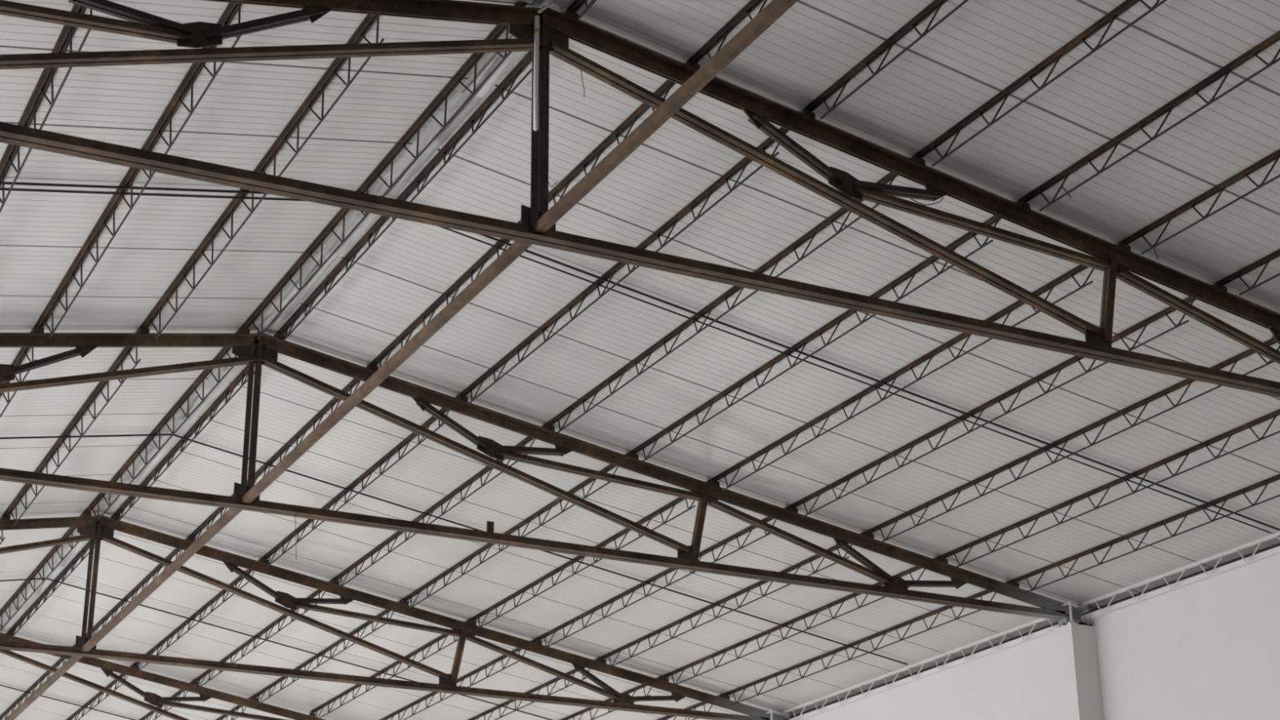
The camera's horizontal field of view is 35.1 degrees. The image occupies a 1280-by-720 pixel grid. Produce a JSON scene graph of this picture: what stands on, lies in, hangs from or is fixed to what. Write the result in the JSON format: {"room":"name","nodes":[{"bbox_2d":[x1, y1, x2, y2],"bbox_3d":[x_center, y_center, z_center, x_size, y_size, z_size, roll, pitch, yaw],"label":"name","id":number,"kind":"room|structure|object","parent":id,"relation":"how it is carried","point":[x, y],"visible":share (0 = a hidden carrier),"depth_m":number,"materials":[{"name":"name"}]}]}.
{"room":"warehouse interior","nodes":[
{"label":"warehouse interior","id":0,"kind":"room"},
{"bbox_2d":[0,0,1279,719],"bbox_3d":[-4.435,1.341,19.066,17.710,1.598,43.163,10,-24,-25],"label":"ceiling","id":1,"kind":"structure","parent":0,"point":[984,46],"depth_m":16.05,"materials":[{"name":"white metal"}]},
{"bbox_2d":[0,684,135,719],"bbox_3d":[-9.669,5.155,28.600,16.637,1.455,0.018,10,-24,-25],"label":"rod","id":2,"kind":"object","parent":1,"relation":"attached to","point":[0,685],"visible":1,"depth_m":29.42,"materials":[{"name":"metal"}]},
{"bbox_2d":[0,577,552,719],"bbox_3d":[-7.064,3.269,23.851,16.637,1.455,0.018,10,-24,-25],"label":"rod","id":3,"kind":"object","parent":1,"relation":"attached to","point":[33,578],"visible":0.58,"depth_m":25.06,"materials":[{"name":"metal"}]},
{"bbox_2d":[0,0,570,633],"bbox_3d":[-4.288,0.561,19.046,0.186,0.022,41.944,10,-24,-25],"label":"ridge purlin","id":4,"kind":"structure","parent":1,"relation":"attached to","point":[491,61],"depth_m":15.70,"materials":[{"name":"grey metal"}]},
{"bbox_2d":[0,433,907,665],"bbox_3d":[-4.460,1.383,19.101,16.637,1.455,0.018,10,-24,-25],"label":"rod","id":5,"kind":"object","parent":1,"relation":"attached to","point":[161,434],"visible":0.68,"depth_m":20.27,"materials":[{"name":"metal"}]},
{"bbox_2d":[0,181,1279,533],"bbox_3d":[-1.878,-0.487,14.394,16.637,1.455,0.120,10,-24,-25],"label":"rod","id":6,"kind":"object","parent":1,"relation":"attached to","point":[1,182],"visible":0.71,"depth_m":15.63,"materials":[{"name":"metal"}]},
{"bbox_2d":[788,546,1279,719],"bbox_3d":[3.417,6.376,20.962,0.301,6.473,42.375,10,-24,-25],"label":"wall","id":7,"kind":"structure","parent":0,"point":[1208,648],"depth_m":19.00,"materials":[{"name":"white paint"}]},
{"bbox_2d":[783,542,1279,719],"bbox_3d":[3.451,3.335,22.188,0.154,0.082,42.375,10,-24,-25],"label":"trim","id":8,"kind":"structure","parent":7,"relation":"on","point":[1278,544],"depth_m":20.79,"materials":[{"name":"plastic"}]},
{"bbox_3d":[-4.209,8.136,16.080,17.495,0.215,42.375,10,-24,-25],"label":"floor","id":9,"kind":"structure","parent":0,"visible":0},
{"bbox_2d":[1048,621,1104,719],"bbox_3d":[4.272,5.571,18.763,0.300,6.352,0.358,10,-24,-25],"label":"concrete column","id":10,"kind":"structure","parent":9,"relation":"on","point":[1073,649],"depth_m":19.63,"materials":[{"name":"white paint"}]},
{"bbox_2d":[0,331,1084,626],"bbox_3d":[-3.130,0.532,16.635,16.851,1.632,0.251,10,-24,-25],"label":"truss","id":11,"kind":"object","parent":10,"relation":"on","point":[250,350],"depth_m":17.59,"materials":[{"name":"brown metal"}]},
{"bbox_2d":[32,2,242,339],"bbox_3d":[-3.472,-1.116,13.708,0.095,0.194,5.713,10,-24,-25],"label":"lattice purlin","id":12,"kind":"object","parent":11,"relation":"on","point":[230,11],"visible":0.91,"depth_m":13.66,"materials":[{"name":"metal"}]},
{"bbox_2d":[83,328,240,522],"bbox_3d":[-4.602,0.764,19.269,0.095,0.194,5.713,10,-24,-25],"label":"lattice purlin","id":13,"kind":"object","parent":11,"relation":"on","point":[224,350],"visible":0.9,"depth_m":19.04,"materials":[{"name":"metal"}]},
{"bbox_2d":[138,13,384,339],"bbox_3d":[-2.735,-1.119,14.113,0.095,0.194,5.713,10,-24,-25],"label":"lattice purlin","id":14,"kind":"object","parent":11,"relation":"on","point":[369,20],"visible":0.88,"depth_m":13.73,"materials":[{"name":"metal"}]},
{"bbox_2d":[294,515,296,559],"bbox_3d":[-2.809,1.431,16.515,0.041,0.402,0.004,10,-24,-25],"label":"loose wire","id":15,"kind":"object","parent":11,"relation":"hanging from","point":[295,515],"visible":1,"depth_m":16.50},
{"bbox_2d":[598,532,865,668],"bbox_3d":[0.836,2.657,21.499,0.095,0.192,5.713,10,-24,-25],"label":"lattice purlin","id":16,"kind":"object","parent":11,"relation":"on","point":[834,548],"visible":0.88,"depth_m":21.61,"materials":[{"name":"metal"}]},
{"bbox_3d":[1.668,7.456,23.513,0.300,6.354,0.358,10,-24,-25],"label":"concrete column","id":17,"kind":"structure","parent":9,"relation":"on","visible":0},
{"bbox_2d":[0,514,786,719],"bbox_3d":[-5.735,2.418,21.385,16.851,1.632,0.251,10,-24,-25],"label":"truss","id":18,"kind":"object","parent":17,"relation":"on","point":[104,528],"visible":0.98,"depth_m":22.55,"materials":[{"name":"brown metal"}]},
{"bbox_2d":[0,328,35,417],"bbox_3d":[-6.077,0.770,18.457,0.095,0.194,5.713,10,-24,-25],"label":"lattice purlin","id":19,"kind":"object","parent":18,"relation":"on","point":[23,352],"visible":0.52,"depth_m":16.70,"materials":[{"name":"metal"}]},
{"bbox_2d":[7,514,113,640],"bbox_3d":[-6.951,2.693,24.142,0.095,0.192,5.713,10,-24,-25],"label":"lattice purlin","id":20,"kind":"object","parent":18,"relation":"on","point":[82,551],"visible":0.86,"depth_m":24.40,"materials":[{"name":"metal"}]},
{"bbox_2d":[2,328,140,525],"bbox_3d":[-5.340,0.767,18.863,0.095,0.194,5.713,10,-24,-25],"label":"lattice purlin","id":21,"kind":"object","parent":18,"relation":"on","point":[126,352],"visible":0.91,"depth_m":18.61,"materials":[{"name":"metal"}]},
{"bbox_2d":[72,536,188,647],"bbox_3d":[-6.211,2.958,24.443,0.095,0.192,5.713,10,-24,-25],"label":"lattice purlin","id":22,"kind":"object","parent":18,"relation":"on","point":[175,551],"visible":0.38,"depth_m":24.09,"materials":[{"name":"metal"}]},
{"bbox_2d":[80,508,241,653],"bbox_3d":[-4.510,2.092,18.792,0.059,0.056,5.686,10,-24,-25],"label":"tie beam","id":23,"kind":"structure","parent":18,"relation":"attached to","point":[231,513],"depth_m":18.43,"materials":[{"name":"metal"}]},
{"bbox_2d":[111,333,275,524],"bbox_3d":[-4.346,0.807,19.392,0.095,0.192,5.713,10,-24,-25],"label":"lattice purlin","id":24,"kind":"object","parent":18,"relation":"on","point":[241,375],"visible":0.79,"depth_m":19.29,"materials":[{"name":"metal"}]},
{"bbox_2d":[132,558,261,674],"bbox_3d":[-5.470,3.222,24.744,0.095,0.192,5.713,10,-24,-25],"label":"lattice purlin","id":25,"kind":"object","parent":18,"relation":"on","point":[237,580],"visible":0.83,"depth_m":24.66,"materials":[{"name":"metal"}]},
{"bbox_2d":[192,578,332,690],"bbox_3d":[-4.730,3.486,25.045,0.095,0.192,5.713,10,-24,-25],"label":"lattice purlin","id":26,"kind":"object","parent":18,"relation":"on","point":[316,593],"visible":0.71,"depth_m":25.10,"materials":[{"name":"metal"}]},
{"bbox_2d":[187,364,368,542],"bbox_3d":[-3.606,1.071,19.693,0.095,0.192,5.713,10,-24,-25],"label":"lattice purlin","id":27,"kind":"object","parent":18,"relation":"on","point":[348,388],"visible":0.44,"depth_m":19.20,"materials":[{"name":"metal"}]},
{"bbox_2d":[251,599,401,706],"bbox_3d":[-3.990,3.751,25.346,0.095,0.192,5.713,10,-24,-25],"label":"lattice purlin","id":28,"kind":"object","parent":18,"relation":"on","point":[385,611],"visible":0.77,"depth_m":25.27,"materials":[{"name":"metal"}]},
{"bbox_2d":[260,395,458,568],"bbox_3d":[-2.866,1.335,19.994,0.095,0.192,5.713,10,-24,-25],"label":"lattice purlin","id":29,"kind":"object","parent":18,"relation":"on","point":[426,424],"visible":0.84,"depth_m":19.77,"materials":[{"name":"metal"}]},
{"bbox_2d":[309,619,470,719],"bbox_3d":[-3.249,4.015,25.647,0.095,0.192,5.713,10,-24,-25],"label":"lattice purlin","id":30,"kind":"object","parent":18,"relation":"on","point":[442,637],"visible":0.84,"depth_m":25.62,"materials":[{"name":"metal"}]},
{"bbox_2d":[331,424,545,590],"bbox_3d":[-2.125,1.600,20.295,0.095,0.192,5.713,10,-24,-25],"label":"lattice purlin","id":31,"kind":"object","parent":18,"relation":"on","point":[527,439],"visible":0.8,"depth_m":20.23,"materials":[{"name":"metal"}]},
{"bbox_2d":[379,639,535,719],"bbox_3d":[-2.509,4.279,25.948,0.095,0.192,5.713,10,-24,-25],"label":"lattice purlin","id":32,"kind":"object","parent":18,"relation":"on","point":[502,657],"visible":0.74,"depth_m":25.45,"materials":[{"name":"metal"}]},
{"bbox_2d":[400,452,628,610],"bbox_3d":[-1.385,1.864,20.596,0.095,0.192,5.713,10,-24,-25],"label":"lattice purlin","id":33,"kind":"object","parent":18,"relation":"on","point":[608,468],"visible":0.87,"depth_m":20.50,"materials":[{"name":"metal"}]},
{"bbox_2d":[467,657,599,719],"bbox_3d":[-1.769,4.543,26.249,0.095,0.192,5.713,10,-24,-25],"label":"lattice purlin","id":34,"kind":"object","parent":18,"relation":"on","point":[572,672],"visible":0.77,"depth_m":25.53,"materials":[{"name":"metal"}]},
{"bbox_2d":[468,480,711,630],"bbox_3d":[-0.645,2.128,20.897,0.095,0.192,5.713,10,-24,-25],"label":"lattice purlin","id":35,"kind":"object","parent":18,"relation":"on","point":[673,503],"visible":0.95,"depth_m":21.02,"materials":[{"name":"metal"}]},
{"bbox_2d":[560,675,662,719],"bbox_3d":[-1.029,4.808,26.550,0.095,0.192,5.713,10,-24,-25],"label":"lattice purlin","id":36,"kind":"object","parent":18,"relation":"on","point":[634,689],"visible":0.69,"depth_m":25.42,"materials":[{"name":"metal"}]},
{"bbox_2d":[534,506,788,649],"bbox_3d":[0.096,2.393,21.198,0.095,0.192,5.713,10,-24,-25],"label":"lattice purlin","id":37,"kind":"object","parent":18,"relation":"on","point":[538,640],"visible":0.91,"depth_m":21.27,"materials":[{"name":"metal"}]},
{"bbox_2d":[657,693,722,719],"bbox_3d":[-0.288,5.072,26.851,0.095,0.192,5.713,10,-24,-25],"label":"lattice purlin","id":38,"kind":"object","parent":18,"relation":"on","point":[700,704],"visible":0.48,"depth_m":25.13,"materials":[{"name":"metal"}]},
{"bbox_2d":[661,556,938,687],"bbox_3d":[1.576,2.921,21.800,0.095,0.192,5.713,10,-24,-25],"label":"lattice purlin","id":39,"kind":"object","parent":18,"relation":"on","point":[664,677],"visible":0.86,"depth_m":21.92,"materials":[{"name":"metal"}]},
{"bbox_2d":[722,581,1010,705],"bbox_3d":[2.317,3.186,22.101,0.095,0.192,5.713,10,-24,-25],"label":"lattice purlin","id":40,"kind":"object","parent":18,"relation":"on","point":[726,695],"visible":0.92,"depth_m":22.04,"materials":[{"name":"metal"}]},
{"bbox_2d":[782,604,1084,719],"bbox_3d":[3.057,3.450,22.402,0.095,0.192,5.713,10,-24,-25],"label":"lattice purlin","id":41,"kind":"object","parent":18,"relation":"on","point":[1034,622],"visible":0.98,"depth_m":22.32,"materials":[{"name":"white paint"}]},
{"bbox_3d":[6.877,3.684,14.014,0.300,6.354,0.359,10,-24,-25],"label":"concrete column","id":42,"kind":"structure","parent":9,"relation":"on","visible":0},
{"bbox_2d":[0,0,1279,397],"bbox_3d":[-0.525,-1.354,11.886,16.851,1.632,0.251,10,-24,-25],"label":"truss","id":43,"kind":"object","parent":42,"relation":"on","point":[556,28],"visible":0.99,"depth_m":12.28,"materials":[{"name":"brown metal"}]},
{"bbox_2d":[0,4,92,212],"bbox_3d":[-4.210,-1.113,13.302,0.095,0.194,5.713,10,-24,-25],"label":"lattice purlin","id":44,"kind":"object","parent":43,"relation":"on","point":[37,95],"visible":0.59,"depth_m":12.24,"materials":[{"name":"metal"}]},
{"bbox_2d":[239,2,527,339],"bbox_3d":[-1.997,-1.122,14.519,0.095,0.194,5.713,10,-24,-25],"label":"lattice purlin","id":45,"kind":"object","parent":43,"relation":"on","point":[498,30],"visible":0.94,"depth_m":14.09,"materials":[{"name":"metal"}]},
{"bbox_2d":[241,240,532,504],"bbox_3d":[-1.905,0.206,14.042,0.059,0.056,5.686,10,-24,-25],"label":"tie beam","id":46,"kind":"structure","parent":43,"relation":"attached to","point":[516,249],"depth_m":13.51,"materials":[{"name":"metal"}]},
{"bbox_2d":[275,12,564,342],"bbox_3d":[-1.741,-1.079,14.642,0.095,0.192,5.713,10,-24,-25],"label":"lattice purlin","id":47,"kind":"object","parent":43,"relation":"on","point":[526,60],"visible":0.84,"depth_m":14.28,"materials":[{"name":"metal"}]},
{"bbox_2d":[368,63,685,370],"bbox_3d":[-1.001,-0.815,14.944,0.095,0.192,5.713,10,-24,-25],"label":"lattice purlin","id":48,"kind":"object","parent":43,"relation":"on","point":[643,107],"visible":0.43,"depth_m":14.86,"materials":[{"name":"metal"}]},
{"bbox_2d":[533,15,539,130],"bbox_3d":[-0.612,-1.698,11.964,0.036,0.760,0.034,10,-24,-25],"label":"pipe","id":49,"kind":"object","parent":43,"relation":"attached to","point":[536,31],"visible":1,"depth_m":11.94,"materials":[{"name":"grey metal"}]},
{"bbox_2d":[537,3,559,13],"bbox_3d":[-0.548,-2.104,12.140,0.138,0.093,0.016,10,-24,-25],"label":"loose wire","id":50,"kind":"object","parent":43,"relation":"hanging from","point":[541,10],"visible":1,"depth_m":12.14,"materials":[{"name":"white plastic"}]},
{"bbox_2d":[564,0,596,20],"bbox_3d":[0.863,-2.966,9.893,0.095,0.192,5.713,10,-24,-25],"label":"lattice purlin","id":51,"kind":"object","parent":43,"relation":"on","point":[569,11],"visible":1,"depth_m":12.21,"materials":[{"name":"metal"}]},
{"bbox_2d":[580,66,584,97],"bbox_3d":[-0.344,-1.663,12.134,0.026,0.197,0.004,10,-24,-25],"label":"loose wire","id":52,"kind":"object","parent":43,"relation":"hanging from","point":[580,67],"visible":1,"depth_m":12.13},
{"bbox_2d":[457,111,800,405],"bbox_3d":[-0.261,-0.551,15.245,0.095,0.192,5.713,10,-24,-25],"label":"lattice purlin","id":53,"kind":"object","parent":43,"relation":"on","point":[767,143],"visible":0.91,"depth_m":15.12,"materials":[{"name":"metal"}]},
{"bbox_2d":[532,0,798,234],"bbox_3d":[0.700,-1.681,9.293,0.059,0.056,5.686,10,-24,-25],"label":"tie beam","id":54,"kind":"structure","parent":43,"relation":"attached to","point":[770,14],"depth_m":10.28,"materials":[{"name":"metal"}]},
{"bbox_2d":[685,0,767,70],"bbox_3d":[1.604,-2.701,10.194,0.095,0.192,5.713,10,-24,-25],"label":"lattice purlin","id":55,"kind":"object","parent":43,"relation":"on","point":[744,11],"visible":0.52,"depth_m":12.21,"materials":[{"name":"metal"}]},
{"bbox_2d":[544,157,911,435],"bbox_3d":[0.480,-0.286,15.546,0.095,0.192,5.713,10,-24,-25],"label":"lattice purlin","id":56,"kind":"object","parent":43,"relation":"on","point":[890,176],"visible":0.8,"depth_m":15.50,"materials":[{"name":"metal"}]},
{"bbox_2d":[628,202,1016,463],"bbox_3d":[1.220,-0.022,15.847,0.095,0.192,5.713,10,-24,-25],"label":"lattice purlin","id":57,"kind":"object","parent":43,"relation":"on","point":[993,220],"visible":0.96,"depth_m":15.74,"materials":[{"name":"metal"}]},
{"bbox_2d":[800,0,968,119],"bbox_3d":[2.344,-2.437,10.495,0.095,0.192,5.713,10,-24,-25],"label":"lattice purlin","id":58,"kind":"object","parent":43,"relation":"on","point":[934,6],"visible":1,"depth_m":12.14,"materials":[{"name":"metal"}]},
{"bbox_2d":[709,244,1116,491],"bbox_3d":[1.960,0.242,16.148,0.095,0.192,5.713,10,-24,-25],"label":"lattice purlin","id":59,"kind":"object","parent":43,"relation":"on","point":[1080,268],"visible":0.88,"depth_m":16.06,"materials":[{"name":"metal"}]},
{"bbox_2d":[911,196,943,205],"bbox_3d":[1.852,-1.033,13.058,0.262,0.092,0.006,10,-24,-25],"label":"loose wire","id":60,"kind":"object","parent":43,"relation":"hanging from","point":[943,197],"visible":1,"depth_m":13.04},
{"bbox_2d":[788,284,1213,518],"bbox_3d":[2.700,0.506,16.449,0.095,0.192,5.713,10,-24,-25],"label":"lattice purlin","id":61,"kind":"object","parent":43,"relation":"on","point":[1145,322],"visible":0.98,"depth_m":16.30,"materials":[{"name":"metal"}]},
{"bbox_2d":[911,0,1167,166],"bbox_3d":[3.084,-2.173,10.796,0.095,0.192,5.713,10,-24,-25],"label":"lattice purlin","id":62,"kind":"object","parent":43,"relation":"on","point":[1125,6],"visible":1,"depth_m":12.12,"materials":[{"name":"metal"}]},
{"bbox_2d":[864,338,1279,543],"bbox_3d":[3.441,0.771,16.750,0.095,0.192,5.713,10,-24,-25],"label":"lattice purlin","id":63,"kind":"object","parent":43,"relation":"on","point":[1246,353],"visible":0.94,"depth_m":16.65,"materials":[{"name":"metal"}]},
{"bbox_2d":[937,408,1279,568],"bbox_3d":[4.181,1.035,17.051,0.095,0.192,5.713,10,-24,-25],"label":"lattice purlin","id":64,"kind":"object","parent":43,"relation":"on","point":[1273,415],"visible":1,"depth_m":17.26,"materials":[{"name":"metal"}]},
{"bbox_2d":[1009,474,1279,593],"bbox_3d":[4.921,1.300,17.352,0.095,0.192,5.713,10,-24,-25],"label":"lattice purlin","id":65,"kind":"object","parent":43,"relation":"on","point":[1014,582],"visible":1,"depth_m":18.07,"materials":[{"name":"metal"}]},
{"bbox_2d":[1016,30,1279,211],"bbox_3d":[3.825,-1.909,11.097,0.095,0.192,5.713,10,-24,-25],"label":"lattice purlin","id":66,"kind":"object","parent":43,"relation":"on","point":[1225,70],"visible":1,"depth_m":12.33,"materials":[{"name":"metal"}]},
{"bbox_2d":[1079,531,1279,617],"bbox_3d":[5.662,1.564,17.653,0.095,0.192,5.713,10,-24,-25],"label":"lattice purlin","id":67,"kind":"object","parent":43,"relation":"on","point":[1083,606],"visible":1,"depth_m":18.80,"materials":[{"name":"white paint"}]},
{"bbox_2d":[1116,148,1279,254],"bbox_3d":[4.565,-1.644,11.398,0.095,0.192,5.713,10,-24,-25],"label":"lattice purlin","id":68,"kind":"object","parent":43,"relation":"on","point":[1123,244],"visible":1,"depth_m":13.07,"materials":[{"name":"metal"}]},
{"bbox_2d":[1213,248,1279,295],"bbox_3d":[5.305,-1.380,11.699,0.095,0.192,5.713,10,-24,-25],"label":"lattice purlin","id":69,"kind":"object","parent":43,"relation":"on","point":[1220,284],"visible":1,"depth_m":13.78,"materials":[{"name":"metal"}]},
{"bbox_3d":[-11.900,3.668,13.636,0.301,6.473,42.375,10,-24,-25],"label":"wall","id":70,"kind":"structure","parent":0,"visible":0},
{"bbox_2d":[0,632,325,719],"bbox_3d":[-8.340,4.305,26.134,16.851,1.632,0.251,10,-24,-25],"label":"truss","id":71,"kind":"object","parent":70,"relation":"on","point":[107,667],"visible":0.98,"depth_m":27.15,"materials":[{"name":"brown metal"}]},
{"bbox_2d":[0,515,9,544],"bbox_3d":[-7.944,2.653,23.613,0.095,0.194,5.713,10,-24,-25],"label":"lattice purlin","id":72,"kind":"object","parent":71,"relation":"on","point":[2,539],"visible":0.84,"depth_m":21.49,"materials":[{"name":"metal"}]},
{"bbox_2d":[0,657,66,719],"bbox_3d":[-8.816,4.844,29.192,0.095,0.192,5.713,10,-24,-25],"label":"lattice purlin","id":73,"kind":"object","parent":71,"relation":"on","point":[56,664],"visible":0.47,"depth_m":29.03,"materials":[{"name":"metal"}]},
{"bbox_2d":[4,655,82,719],"bbox_3d":[-7.114,3.978,23.541,0.059,0.056,5.686,10,-24,-25],"label":"tie beam","id":74,"kind":"structure","parent":71,"relation":"attached to","point":[73,660],"depth_m":22.71,"materials":[{"name":"metal"}]},
{"bbox_2d":[0,511,90,631],"bbox_3d":[-7.207,2.650,24.018,0.095,0.194,5.713,10,-24,-25],"label":"lattice purlin","id":75,"kind":"object","parent":71,"relation":"on","point":[69,532],"visible":0.87,"depth_m":23.79,"materials":[{"name":"metal"}]},
{"bbox_2d":[66,664,133,719],"bbox_3d":[-8.075,5.108,29.493,0.095,0.192,5.713,10,-24,-25],"label":"lattice purlin","id":76,"kind":"object","parent":71,"relation":"on","point":[111,684],"visible":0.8,"depth_m":28.98,"materials":[{"name":"metal"}]},
{"bbox_2d":[139,680,193,719],"bbox_3d":[-7.335,5.372,29.794,0.095,0.192,5.713,10,-24,-25],"label":"lattice purlin","id":77,"kind":"object","parent":71,"relation":"on","point":[178,693],"visible":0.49,"depth_m":28.67,"materials":[{"name":"metal"}]},
{"bbox_2d":[215,696,253,719],"bbox_3d":[-6.595,5.637,30.095,0.095,0.192,5.713,10,-24,-25],"label":"lattice purlin","id":78,"kind":"object","parent":71,"relation":"on","point":[238,706],"visible":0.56,"depth_m":28.45,"materials":[{"name":"metal"}]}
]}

